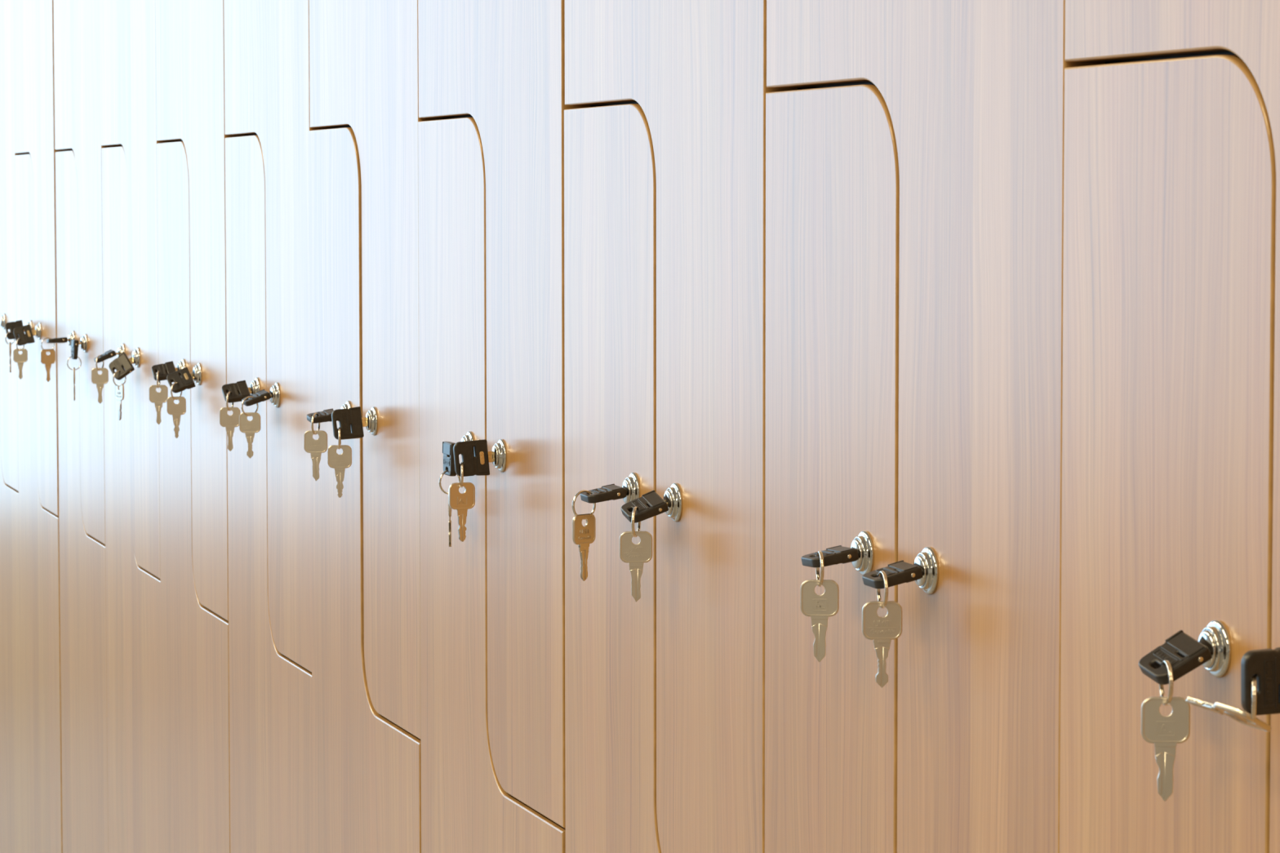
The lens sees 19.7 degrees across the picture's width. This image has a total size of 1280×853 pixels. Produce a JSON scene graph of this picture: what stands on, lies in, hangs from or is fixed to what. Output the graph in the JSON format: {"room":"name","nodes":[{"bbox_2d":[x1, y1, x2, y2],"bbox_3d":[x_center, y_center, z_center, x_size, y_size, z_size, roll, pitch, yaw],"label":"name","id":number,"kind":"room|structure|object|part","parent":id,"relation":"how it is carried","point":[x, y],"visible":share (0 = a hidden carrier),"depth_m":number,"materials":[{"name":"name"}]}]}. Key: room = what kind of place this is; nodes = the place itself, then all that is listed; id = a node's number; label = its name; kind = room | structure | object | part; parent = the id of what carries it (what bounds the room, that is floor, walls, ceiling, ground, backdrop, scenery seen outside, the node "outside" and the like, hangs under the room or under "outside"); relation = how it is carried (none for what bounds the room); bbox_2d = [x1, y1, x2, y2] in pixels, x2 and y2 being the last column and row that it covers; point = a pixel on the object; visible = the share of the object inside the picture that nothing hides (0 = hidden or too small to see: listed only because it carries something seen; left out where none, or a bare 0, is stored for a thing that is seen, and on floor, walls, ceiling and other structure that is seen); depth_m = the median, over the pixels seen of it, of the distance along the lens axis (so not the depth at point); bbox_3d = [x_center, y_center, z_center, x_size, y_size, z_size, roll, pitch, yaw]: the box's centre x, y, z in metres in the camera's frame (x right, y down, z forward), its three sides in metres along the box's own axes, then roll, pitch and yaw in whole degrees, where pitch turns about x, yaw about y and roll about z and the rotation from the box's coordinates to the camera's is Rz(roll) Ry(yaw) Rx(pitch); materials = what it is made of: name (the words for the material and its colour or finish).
{"room":"locker room","nodes":[
{"label":"locker room","id":0,"kind":"room"},
{"bbox_3d":[-2.119,1.132,2.260,5.540,0.200,13.000,-1,4,-17],"label":"floor","id":1,"kind":"structure","parent":0,"visible":0},
{"bbox_2d":[0,0,30,852],"bbox_3d":[-0.670,-0.112,5.291,0.507,1.900,0.399,-1,4,-17],"label":"tall cabinet","id":2,"kind":"object","parent":1,"relation":"on","point":[11,755],"visible":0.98,"depth_m":5.14,"materials":[{"name":"brown wood"}]},
{"bbox_3d":[-0.897,0.179,5.241,0.019,1.123,0.399,-1,4,-17],"label":"door","id":3,"kind":"part","parent":2,"relation":"part of","materials":[{"name":"brown wood"}]},
{"bbox_3d":[-0.898,-0.489,5.199,0.019,1.135,0.399,-1,4,-17],"label":"door","id":4,"kind":"part","parent":2,"relation":"part of","materials":[{"name":"brown wood"}]},
{"bbox_2d":[13,0,70,852],"bbox_3d":[-0.556,-0.088,4.908,0.508,1.900,0.399,-1,4,-17],"label":"tall cabinet","id":5,"kind":"object","parent":1,"relation":"on","point":[33,20],"visible":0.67,"depth_m":4.83,"materials":[{"name":"brown wood"}]},
{"bbox_2d":[4,320,24,339],"bbox_3d":[-0.822,-0.128,4.873,0.034,0.025,0.017,-1,4,-17],"label":"key","id":6,"kind":"object","parent":5,"relation":"attached to","point":[11,326],"visible":0.59,"depth_m":4.87,"materials":[{"name":"black plastic"}]},
{"bbox_2d":[4,331,14,344],"bbox_3d":[-0.831,-0.117,4.866,0.002,0.018,0.018,2,4,35],"label":"ring","id":7,"kind":"object","parent":6,"relation":"hanging from","point":[8,331],"visible":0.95,"depth_m":4.86,"materials":[{"name":"silver metal"}]},
{"bbox_2d":[8,342,11,372],"bbox_3d":[-0.831,-0.091,4.868,0.002,0.040,0.019,0,4,-7],"label":"key","id":8,"kind":"object","parent":7,"relation":"hanging from","point":[10,343],"visible":1,"depth_m":4.87,"materials":[{"name":"silver metal"}]},
{"bbox_3d":[-0.831,-0.083,4.868,0.002,0.023,0.009,0,4,-7],"label":"blade","id":9,"kind":"part","parent":8,"relation":"part of","materials":[{"name":"silver metal"}]},
{"bbox_2d":[13,324,35,346],"bbox_3d":[-0.795,-0.119,4.781,0.035,0.028,0.012,-1,4,-11],"label":"key","id":10,"kind":"object","parent":5,"relation":"attached to","point":[27,338],"visible":1,"depth_m":4.78,"materials":[{"name":"black plastic"}]},
{"bbox_2d":[16,337,24,351],"bbox_3d":[-0.803,-0.106,4.777,0.002,0.018,0.018,2,4,25],"label":"ring","id":11,"kind":"object","parent":10,"relation":"hanging from","point":[18,338],"visible":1,"depth_m":4.77,"materials":[{"name":"silver metal"}]},
{"bbox_2d":[13,348,27,379],"bbox_3d":[-0.803,-0.081,4.778,0.019,0.040,0.002,0,4,4],"label":"key","id":12,"kind":"object","parent":11,"relation":"hanging from","point":[19,358],"visible":1,"depth_m":4.78,"materials":[{"name":"silver metal"}]},
{"bbox_3d":[-0.803,-0.073,4.779,0.008,0.023,0.002,0,4,4],"label":"blade","id":13,"kind":"part","parent":12,"relation":"part of","materials":[{"name":"silver metal"}]},
{"bbox_3d":[-0.783,0.203,4.859,0.019,1.123,0.398,-1,4,-17],"label":"door","id":14,"kind":"part","parent":5,"relation":"part of","materials":[{"name":"brown wood"}]},
{"bbox_3d":[-0.784,-0.465,4.817,0.019,1.135,0.398,-1,4,-17],"label":"door","id":15,"kind":"part","parent":5,"relation":"part of","materials":[{"name":"brown wood"}]},
{"bbox_2d":[53,0,118,852],"bbox_3d":[-0.442,-0.064,4.526,0.507,1.900,0.399,-1,4,-17],"label":"tall cabinet","id":16,"kind":"object","parent":1,"relation":"on","point":[77,48],"visible":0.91,"depth_m":4.45,"materials":[{"name":"brown wood"}]},
{"bbox_2d":[46,337,68,342],"bbox_3d":[-0.705,-0.105,4.490,0.033,0.008,0.025,-1,4,-17],"label":"key","id":17,"kind":"object","parent":16,"relation":"attached to","point":[62,340],"visible":0.99,"depth_m":4.48,"materials":[{"name":"black plastic"}]},
{"bbox_2d":[40,337,54,351],"bbox_3d":[-0.720,-0.100,4.486,0.018,0.018,0.002,-2,4,-30],"label":"ring","id":18,"kind":"object","parent":17,"relation":"hanging from","point":[47,337],"visible":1,"depth_m":4.48,"materials":[{"name":"silver metal"}]},
{"bbox_2d":[40,349,55,382],"bbox_3d":[-0.720,-0.074,4.487,0.019,0.040,0.002,-2,4,-28],"label":"key","id":19,"kind":"object","parent":18,"relation":"hanging from","point":[50,359],"visible":1,"depth_m":4.49,"materials":[{"name":"silver metal"}]},
{"bbox_3d":[-0.720,-0.066,4.488,0.008,0.023,0.002,-2,4,-28],"label":"blade","id":20,"kind":"part","parent":19,"relation":"part of","materials":[{"name":"gold metal"}]},
{"bbox_2d":[71,339,80,359],"bbox_3d":[-0.668,-0.092,4.392,0.017,0.023,0.025,-1,4,-17],"label":"key","id":21,"kind":"object","parent":16,"relation":"attached to","point":[74,343],"visible":1,"depth_m":4.38,"materials":[{"name":"black plastic"}]},
{"bbox_2d":[66,355,81,370],"bbox_3d":[-0.674,-0.076,4.391,0.018,0.018,0.002,-1,4,-20],"label":"ring","id":22,"kind":"object","parent":21,"relation":"hanging from","point":[71,356],"visible":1,"depth_m":4.39,"materials":[{"name":"silver metal"}]},
{"bbox_2d":[73,367,75,400],"bbox_3d":[-0.674,-0.050,4.392,0.002,0.040,0.019,-1,4,-9],"label":"key","id":23,"kind":"object","parent":22,"relation":"hanging from","point":[73,367],"visible":1,"depth_m":4.39,"materials":[{"name":"silver metal"}]},
{"bbox_3d":[-0.674,-0.042,4.393,0.002,0.023,0.008,-1,4,-9],"label":"blade","id":24,"kind":"part","parent":23,"relation":"part of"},
{"bbox_3d":[-0.668,0.227,4.476,0.019,1.123,0.398,-1,4,-17],"label":"door","id":25,"kind":"part","parent":16,"relation":"part of","materials":[{"name":"brown wood"}]},
{"bbox_3d":[-0.668,-0.441,4.434,0.019,1.135,0.398,-1,4,-17],"label":"door","id":26,"kind":"part","parent":16,"relation":"part of","materials":[{"name":"brown wood"}]},
{"bbox_2d":[99,0,176,852],"bbox_3d":[-0.327,-0.040,4.143,0.507,1.900,0.399,-1,4,-17],"label":"tall cabinet","id":27,"kind":"object","parent":1,"relation":"on","point":[127,28],"visible":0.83,"depth_m":4.06,"materials":[{"name":"brown wood"}]},
{"bbox_2d":[93,349,118,363],"bbox_3d":[-0.591,-0.078,4.108,0.032,0.014,0.025,-1,4,-17],"label":"key","id":28,"kind":"object","parent":27,"relation":"attached to","point":[110,353],"visible":0.97,"depth_m":4.10,"materials":[{"name":"black plastic"}]},
{"bbox_2d":[95,355,103,370],"bbox_3d":[-0.600,-0.071,4.098,0.002,0.018,0.018,1,4,20],"label":"ring","id":29,"kind":"object","parent":28,"relation":"hanging from","point":[99,355],"visible":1,"depth_m":4.09,"materials":[{"name":"silver metal"}]},
{"bbox_2d":[91,368,108,404],"bbox_3d":[-0.600,-0.045,4.099,0.019,0.040,0.002,0,4,-2],"label":"key","id":30,"kind":"object","parent":29,"relation":"hanging from","point":[100,380],"visible":1,"depth_m":4.10,"materials":[{"name":"silver metal"}]},
{"bbox_3d":[-0.600,-0.037,4.100,0.008,0.023,0.002,0,4,-2],"label":"blade","id":31,"kind":"part","parent":30,"relation":"part of","materials":[{"name":"silver metal"}]},
{"bbox_2d":[108,351,134,380],"bbox_3d":[-0.561,-0.066,4.004,0.034,0.030,0.016,0,4,4],"label":"key","id":32,"kind":"object","parent":27,"relation":"attached to","point":[122,363],"visible":1,"depth_m":4.00,"materials":[{"name":"black plastic"}]},
{"bbox_2d":[112,370,126,386],"bbox_3d":[-0.565,-0.052,4.000,0.002,0.018,0.018,4,5,45],"label":"ring","id":33,"kind":"object","parent":32,"relation":"hanging from","point":[117,371],"visible":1,"depth_m":4.00,"materials":[{"name":"silver metal"}]},
{"bbox_2d":[115,382,124,420],"bbox_3d":[-0.565,-0.027,4.001,0.002,0.040,0.019,-3,4,-34],"label":"key","id":34,"kind":"object","parent":33,"relation":"hanging from","point":[119,394],"visible":1,"depth_m":4.00,"materials":[{"name":"silver metal"}]},
{"bbox_3d":[-0.565,-0.018,4.002,0.002,0.023,0.009,-3,4,-34],"label":"blade","id":35,"kind":"part","parent":34,"relation":"part of","materials":[{"name":"silver metal"}]},
{"bbox_3d":[-0.554,0.251,4.094,0.019,1.123,0.399,-1,4,-17],"label":"door","id":36,"kind":"part","parent":27,"relation":"part of","materials":[{"name":"brown wood"}]},
{"bbox_3d":[-0.555,-0.417,4.052,0.019,1.135,0.399,-1,4,-17],"label":"door","id":37,"kind":"part","parent":27,"relation":"part of","materials":[{"name":"brown wood"}]},
{"bbox_2d":[155,0,247,852],"bbox_3d":[-0.213,-0.016,3.761,0.508,1.900,0.399,-1,4,-17],"label":"tall cabinet","id":38,"kind":"object","parent":1,"relation":"on","point":[190,33],"visible":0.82,"depth_m":3.67,"materials":[{"name":"brown wood"}]},
{"bbox_2d":[151,360,177,381],"bbox_3d":[-0.475,-0.056,3.720,0.033,0.019,0.023,-1,4,-17],"label":"key","id":39,"kind":"object","parent":38,"relation":"attached to","point":[168,367],"visible":0.8,"depth_m":3.72,"materials":[{"name":"black plastic"}]},
{"bbox_2d":[156,370,159,388],"bbox_3d":[-0.485,-0.047,3.710,0.002,0.018,0.018,0,4,0],"label":"ring","id":40,"kind":"object","parent":39,"relation":"hanging from","point":[158,371],"visible":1,"depth_m":3.70,"materials":[{"name":"silver metal"}]},
{"bbox_2d":[149,385,168,424],"bbox_3d":[-0.484,-0.022,3.711,0.019,0.040,0.002,0,4,-4],"label":"key","id":41,"kind":"object","parent":40,"relation":"hanging from","point":[157,398],"visible":0.99,"depth_m":3.71,"materials":[{"name":"silver metal"}]},
{"bbox_3d":[-0.484,-0.013,3.712,0.008,0.023,0.002,0,4,-5],"label":"blade","id":42,"kind":"part","parent":41,"relation":"part of","materials":[{"name":"metal"}]},
{"bbox_2d":[166,367,195,392],"bbox_3d":[-0.448,-0.046,3.631,0.034,0.025,0.022,-1,4,-17],"label":"key","id":43,"kind":"object","parent":38,"relation":"attached to","point":[186,382],"visible":1,"depth_m":3.63,"materials":[{"name":"black plastic"}]},
{"bbox_2d":[170,382,182,399],"bbox_3d":[-0.456,-0.035,3.624,0.002,0.018,0.018,2,4,30],"label":"ring","id":44,"kind":"object","parent":43,"relation":"hanging from","point":[172,385],"visible":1,"depth_m":3.62,"materials":[{"name":"silver metal"}]},
{"bbox_2d":[166,396,186,438],"bbox_3d":[-0.456,-0.009,3.625,0.019,0.041,0.002,0,4,-7],"label":"key","id":45,"kind":"object","parent":44,"relation":"hanging from","point":[176,411],"visible":1,"depth_m":3.62,"materials":[{"name":"silver metal"}]},
{"bbox_3d":[-0.456,0.000,3.626,0.009,0.024,0.002,-1,4,-8],"label":"blade","id":46,"kind":"part","parent":45,"relation":"part of","materials":[{"name":"metal"}]},
{"bbox_3d":[-0.440,0.275,3.711,0.019,1.123,0.399,-1,4,-17],"label":"door","id":47,"kind":"part","parent":38,"relation":"part of","materials":[{"name":"brown wood"}]},
{"bbox_2d":[223,0,334,852],"bbox_3d":[-0.099,0.008,3.378,0.507,1.900,0.399,-1,4,-17],"label":"tall cabinet","id":48,"kind":"object","parent":1,"relation":"on","point":[267,42],"visible":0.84,"depth_m":3.29,"materials":[{"name":"brown wood"}]},
{"bbox_2d":[221,380,251,403],"bbox_3d":[-0.361,-0.032,3.339,0.033,0.019,0.023,-1,4,-17],"label":"key","id":49,"kind":"object","parent":48,"relation":"attached to","point":[240,390],"visible":0.94,"depth_m":3.33,"materials":[{"name":"black plastic"}]},
{"bbox_2d":[226,391,233,410],"bbox_3d":[-0.370,-0.023,3.329,0.002,0.018,0.018,1,4,13],"label":"ring","id":50,"kind":"object","parent":49,"relation":"hanging from","point":[228,393],"visible":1,"depth_m":3.32,"materials":[{"name":"silver metal"}]},
{"bbox_2d":[219,407,240,451],"bbox_3d":[-0.370,0.003,3.330,0.019,0.040,0.002,0,4,-5],"label":"key","id":51,"kind":"object","parent":50,"relation":"hanging from","point":[229,422],"visible":0.98,"depth_m":3.33,"materials":[{"name":"silver metal"}]},
{"bbox_3d":[-0.370,0.011,3.331,0.008,0.023,0.002,0,4,-5],"label":"blade","id":52,"kind":"part","parent":51,"relation":"part of","materials":[{"name":"metal"}]},
{"bbox_2d":[241,389,271,406],"bbox_3d":[-0.334,-0.025,3.249,0.032,0.014,0.025,-1,4,-17],"label":"key","id":53,"kind":"object","parent":48,"relation":"attached to","point":[262,395],"visible":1,"depth_m":3.24,"materials":[{"name":"black plastic"}]},
{"bbox_2d":[241,396,258,416],"bbox_3d":[-0.343,-0.018,3.239,0.018,0.018,0.002,-3,5,-40],"label":"ring","id":54,"kind":"object","parent":53,"relation":"hanging from","point":[245,398],"visible":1,"depth_m":3.24,"materials":[{"name":"silver metal"}]},
{"bbox_2d":[239,412,260,458],"bbox_3d":[-0.343,0.008,3.241,0.019,0.040,0.002,0,4,0],"label":"key","id":55,"kind":"object","parent":54,"relation":"hanging from","point":[249,428],"visible":1,"depth_m":3.24,"materials":[{"name":"silver metal"}]},
{"bbox_3d":[-0.343,0.016,3.241,0.009,0.023,0.002,0,4,0],"label":"blade","id":56,"kind":"part","parent":55,"relation":"part of","materials":[{"name":"metal"}]},
{"bbox_3d":[-0.326,0.299,3.329,0.019,1.123,0.399,-1,4,-17],"label":"door","id":57,"kind":"part","parent":48,"relation":"part of","materials":[{"name":"brown wood"}]},
{"bbox_2d":[308,0,446,852],"bbox_3d":[0.015,0.032,2.995,0.509,1.900,0.399,-1,4,-17],"label":"tall cabinet","id":58,"kind":"object","parent":1,"relation":"on","point":[363,205],"visible":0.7,"depth_m":2.90,"materials":[{"name":"brown wood"}]},
{"bbox_2d":[306,408,333,423],"bbox_3d":[-0.250,-0.009,2.957,0.033,0.010,0.025,-1,4,-17],"label":"key","id":59,"kind":"object","parent":58,"relation":"attached to","point":[325,415],"visible":0.77,"depth_m":2.95,"materials":[{"name":"black plastic"}]},
{"bbox_2d":[311,413,319,435],"bbox_3d":[-0.259,-0.002,2.947,0.002,0.018,0.018,1,4,15],"label":"ring","id":60,"kind":"object","parent":59,"relation":"hanging from","point":[314,414],"visible":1,"depth_m":2.94,"materials":[{"name":"silver metal"}]},
{"bbox_2d":[303,430,327,480],"bbox_3d":[-0.259,0.023,2.948,0.019,0.040,0.002,0,4,1],"label":"key","id":61,"kind":"object","parent":60,"relation":"hanging from","point":[315,447],"visible":1,"depth_m":2.95,"materials":[{"name":"silver metal"}]},
{"bbox_3d":[-0.259,0.032,2.949,0.009,0.023,0.002,0,4,0],"label":"blade","id":62,"kind":"part","parent":61,"relation":"part of","materials":[{"name":"metal"}]},
{"bbox_2d":[331,406,366,439],"bbox_3d":[-0.223,-0.003,2.873,0.034,0.026,0.010,-1,4,-17],"label":"key","id":63,"kind":"object","parent":58,"relation":"attached to","point":[352,417],"visible":1,"depth_m":2.87,"materials":[{"name":"black plastic"}]},
{"bbox_2d":[337,426,341,448],"bbox_3d":[-0.234,0.009,2.868,0.002,0.018,0.018,0,4,-3],"label":"ring","id":64,"kind":"object","parent":63,"relation":"hanging from","point":[339,439],"visible":1,"depth_m":2.86,"materials":[{"name":"silver metal"}]},
{"bbox_2d":[327,444,351,497],"bbox_3d":[-0.234,0.035,2.870,0.019,0.041,0.002,0,4,-5],"label":"key","id":65,"kind":"object","parent":64,"relation":"hanging from","point":[340,463],"visible":1,"depth_m":2.87,"materials":[{"name":"silver metal"}]},
{"bbox_3d":[-0.234,0.043,2.870,0.009,0.024,0.002,0,4,-4],"label":"blade","id":66,"kind":"part","parent":65,"relation":"part of","materials":[{"name":"metal"}]},
{"bbox_3d":[-0.214,-0.004,2.875,0.014,0.007,0.002,-5,-7,-16],"label":"key blade","id":67,"kind":"part","parent":63,"relation":"part of","materials":[{"name":"gold metal"}]},
{"bbox_3d":[-0.212,0.323,2.946,0.019,1.123,0.399,-1,4,-17],"label":"door","id":68,"kind":"part","parent":58,"relation":"part of","materials":[{"name":"brown wood"}]},
{"bbox_2d":[417,0,595,852],"bbox_3d":[0.130,0.056,2.613,0.508,1.900,0.399,-1,4,-17],"label":"tall cabinet","id":69,"kind":"object","parent":1,"relation":"on","point":[491,173],"visible":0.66,"depth_m":2.52,"materials":[{"name":"brown wood"}]},
{"bbox_2d":[442,441,456,476],"bbox_3d":[-0.127,0.023,2.577,0.017,0.023,0.025,-1,4,-17],"label":"key","id":70,"kind":"object","parent":69,"relation":"attached to","point":[447,446],"visible":0.69,"depth_m":2.57,"materials":[{"name":"black plastic"}]},
{"bbox_2d":[439,469,460,494],"bbox_3d":[-0.133,0.039,2.576,0.018,0.018,0.002,-3,4,-35],"label":"ring","id":71,"kind":"object","parent":70,"relation":"hanging from","point":[446,471],"visible":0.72,"depth_m":2.57,"materials":[{"name":"silver metal"}]},
{"bbox_2d":[448,489,451,546],"bbox_3d":[-0.133,0.064,2.577,0.002,0.040,0.019,0,4,-2],"label":"key","id":72,"kind":"object","parent":71,"relation":"hanging from","point":[449,507],"visible":0.75,"depth_m":2.58,"materials":[{"name":"silver metal"}]},
{"bbox_3d":[-0.133,0.073,2.578,0.002,0.023,0.009,0,4,-3],"label":"blade","id":73,"kind":"part","parent":72,"relation":"part of","materials":[{"name":"silver metal"}]},
{"bbox_2d":[453,439,493,476],"bbox_3d":[-0.109,0.021,2.492,0.034,0.025,0.008,-1,4,-17],"label":"key","id":74,"kind":"object","parent":69,"relation":"attached to","point":[476,457],"visible":1,"depth_m":2.49,"materials":[{"name":"black plastic"}]},
{"bbox_2d":[460,462,463,487],"bbox_3d":[-0.120,0.033,2.488,0.002,0.018,0.018,0,4,-3],"label":"ring","id":75,"kind":"object","parent":74,"relation":"hanging from","point":[461,463],"visible":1,"depth_m":2.48,"materials":[{"name":"silver metal"}]},
{"bbox_2d":[448,482,475,542],"bbox_3d":[-0.120,0.058,2.490,0.019,0.040,0.002,-2,4,-25],"label":"key","id":76,"kind":"object","parent":75,"relation":"hanging from","point":[464,501],"visible":1,"depth_m":2.49,"materials":[{"name":"silver metal"}]},
{"bbox_3d":[-0.120,0.066,2.490,0.009,0.023,0.002,-2,4,-25],"label":"blade","id":77,"kind":"part","parent":76,"relation":"part of","materials":[{"name":"gold metal"}]},
{"bbox_3d":[-0.100,0.020,2.494,0.014,0.007,0.002,-5,1,-16],"label":"key blade","id":78,"kind":"part","parent":74,"relation":"part of","materials":[{"name":"gold metal"}]},
{"bbox_2d":[564,0,802,852],"bbox_3d":[0.245,0.080,2.231,0.507,1.900,0.399,-1,4,-17],"label":"tall cabinet","id":79,"kind":"object","parent":1,"relation":"on","point":[664,177],"visible":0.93,"depth_m":2.13,"materials":[{"name":"brown wood"}]},
{"bbox_2d":[580,484,626,503],"bbox_3d":[-0.018,0.040,2.192,0.033,0.010,0.025,-1,4,-17],"label":"key","id":80,"kind":"object","parent":79,"relation":"attached to","point":[612,491],"visible":1,"depth_m":2.18,"materials":[{"name":"black plastic"}]},
{"bbox_2d":[572,513,595,581],"bbox_3d":[-0.033,0.072,2.189,0.002,0.040,0.019,3,5,42],"label":"key","id":81,"kind":"object","parent":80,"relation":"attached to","point":[582,536],"visible":1,"depth_m":2.19,"materials":[{"name":"silver metal"}]},
{"bbox_3d":[-0.033,0.080,2.189,0.002,0.023,0.008,3,5,42],"label":"blade","id":82,"kind":"part","parent":81,"relation":"part of","materials":[{"name":"silver metal"}]},
{"bbox_2d":[572,490,595,519],"bbox_3d":[-0.033,0.046,2.187,0.018,0.018,0.002,-3,5,-40],"label":"ring","id":83,"kind":"object","parent":80,"relation":"hanging from","point":[580,491],"visible":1,"depth_m":2.18,"materials":[{"name":"silver metal"}]},
{"bbox_3d":[0.018,0.371,2.181,0.019,1.123,0.397,-1,4,-17],"label":"door","id":84,"kind":"part","parent":79,"relation":"part of","materials":[{"name":"brown wood"}]},
{"bbox_2d":[621,490,668,523],"bbox_3d":[0.007,0.046,2.113,0.032,0.017,0.025,-1,4,-17],"label":"key","id":85,"kind":"object","parent":79,"relation":"attached to","point":[651,504],"visible":1,"depth_m":2.11,"materials":[{"name":"black plastic"}]},
{"bbox_2d":[631,506,640,537],"bbox_3d":[-0.002,0.054,2.103,0.002,0.018,0.018,1,4,13],"label":"ring","id":86,"kind":"object","parent":85,"relation":"hanging from","point":[634,508],"visible":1,"depth_m":2.10,"materials":[{"name":"silver metal"}]},
{"bbox_2d":[619,531,652,602],"bbox_3d":[-0.002,0.080,2.105,0.019,0.040,0.002,0,4,-4],"label":"key","id":87,"kind":"object","parent":86,"relation":"hanging from","point":[635,555],"visible":1,"depth_m":2.10,"materials":[{"name":"silver metal"}]},
{"bbox_3d":[-0.002,0.088,2.105,0.009,0.023,0.002,0,4,-4],"label":"blade","id":88,"kind":"part","parent":87,"relation":"part of","materials":[{"name":"metal"}]},
{"bbox_2d":[764,0,1109,852],"bbox_3d":[0.359,0.104,1.848,0.507,1.900,0.399,-1,4,-17],"label":"tall cabinet","id":89,"kind":"object","parent":1,"relation":"on","point":[914,174],"visible":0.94,"depth_m":1.74,"materials":[{"name":"brown wood"}]},
{"bbox_2d":[800,545,858,567],"bbox_3d":[0.097,0.064,1.810,0.033,0.010,0.025,-1,4,-17],"label":"key","id":90,"kind":"object","parent":89,"relation":"attached to","point":[836,555],"visible":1,"depth_m":1.80,"materials":[{"name":"black plastic"}]},
{"bbox_2d":[815,551,824,586],"bbox_3d":[0.088,0.070,1.800,0.002,0.018,0.018,0,4,-5],"label":"ring","id":91,"kind":"object","parent":90,"relation":"hanging from","point":[820,553],"visible":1,"depth_m":1.79,"materials":[{"name":"silver metal"}]},
{"bbox_2d":[800,579,839,662],"bbox_3d":[0.088,0.095,1.802,0.019,0.040,0.002,0,4,3],"label":"key","id":92,"kind":"object","parent":91,"relation":"hanging from","point":[819,607],"visible":1,"depth_m":1.80,"materials":[{"name":"silver metal"}]},
{"bbox_3d":[0.088,0.104,1.802,0.009,0.023,0.002,0,4,2],"label":"blade","id":93,"kind":"part","parent":92,"relation":"part of","materials":[{"name":"silver metal"}]},
{"bbox_3d":[0.133,0.395,1.798,0.019,1.123,0.398,-1,4,-17],"label":"door","id":94,"kind":"part","parent":89,"relation":"part of","materials":[{"name":"brown wood"}]},
{"bbox_2d":[862,560,922,589],"bbox_3d":[0.122,0.069,1.728,0.033,0.011,0.025,-1,4,-17],"label":"key","id":95,"kind":"object","parent":89,"relation":"attached to","point":[900,572],"visible":0.97,"depth_m":1.72,"materials":[{"name":"black plastic"}]},
{"bbox_2d":[862,600,902,688],"bbox_3d":[0.113,0.102,1.720,0.019,0.040,0.002,0,4,-4],"label":"key","id":96,"kind":"object","parent":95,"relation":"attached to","point":[882,630],"visible":1,"depth_m":1.72,"materials":[{"name":"silver metal"}]},
{"bbox_3d":[0.113,0.110,1.720,0.009,0.023,0.002,0,4,-5],"label":"blade","id":97,"kind":"part","parent":96,"relation":"part of","materials":[{"name":"metal"}]},
{"bbox_2d":[876,571,888,608],"bbox_3d":[0.113,0.076,1.718,0.002,0.018,0.018,-1,4,-9],"label":"ring","id":98,"kind":"object","parent":95,"relation":"hanging from","point":[885,578],"visible":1,"depth_m":1.71,"materials":[{"name":"silver metal"}]},
{"bbox_2d":[1059,0,1279,852],"bbox_3d":[0.474,0.128,1.466,0.507,1.900,0.399,-1,4,-17],"label":"tall cabinet","id":99,"kind":"object","parent":1,"relation":"on","point":[1171,515],"visible":0.91,"depth_m":1.47,"materials":[{"name":"brown wood"}]},
{"bbox_2d":[1138,630,1212,684],"bbox_3d":[0.211,0.089,1.430,0.031,0.019,0.025,-1,4,-17],"label":"key","id":100,"kind":"object","parent":99,"relation":"attached to","point":[1184,654],"visible":1,"depth_m":1.42,"materials":[{"name":"black plastic"}]},
{"bbox_2d":[1159,660,1173,706],"bbox_3d":[0.203,0.099,1.421,0.002,0.018,0.018,0,4,-5],"label":"ring","id":101,"kind":"object","parent":100,"relation":"hanging from","point":[1166,662],"visible":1,"depth_m":1.42,"materials":[{"name":"silver metal"}]},
{"bbox_2d":[1141,697,1190,801],"bbox_3d":[0.203,0.124,1.423,0.019,0.040,0.002,0,4,1],"label":"key","id":102,"kind":"object","parent":101,"relation":"hanging from","point":[1165,732],"visible":0.95,"depth_m":1.42,"materials":[{"name":"silver metal"}]},
{"bbox_3d":[0.203,0.133,1.423,0.009,0.023,0.002,0,4,1],"label":"blade","id":103,"kind":"part","parent":102,"relation":"part of","materials":[{"name":"metal"}]},
{"bbox_2d":[1240,647,1279,715],"bbox_3d":[0.235,0.092,1.346,0.033,0.025,0.007,-1,4,-17],"label":"key","id":104,"kind":"object","parent":99,"relation":"attached to","point":[1264,664],"visible":1,"depth_m":1.34,"materials":[{"name":"black plastic"}]},
{"bbox_2d":[1250,674,1257,722],"bbox_3d":[0.223,0.099,1.343,0.002,0.018,0.018,1,4,9],"label":"ring","id":105,"kind":"object","parent":104,"relation":"hanging from","point":[1254,677],"visible":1,"depth_m":1.34,"materials":[{"name":"silver metal"}]},
{"bbox_2d":[1185,696,1271,732],"bbox_3d":[0.215,0.106,1.358,0.017,0.011,0.040,-2,4,-32],"label":"key","id":106,"kind":"object","parent":105,"relation":"hanging from","point":[1242,717],"visible":1,"depth_m":1.35,"materials":[{"name":"silver metal"}]},
{"bbox_3d":[0.210,0.103,1.365,0.009,0.002,0.023,31,-8,-32],"label":"blade","id":107,"kind":"part","parent":106,"relation":"part of","materials":[{"name":"silver metal"}]}
]}

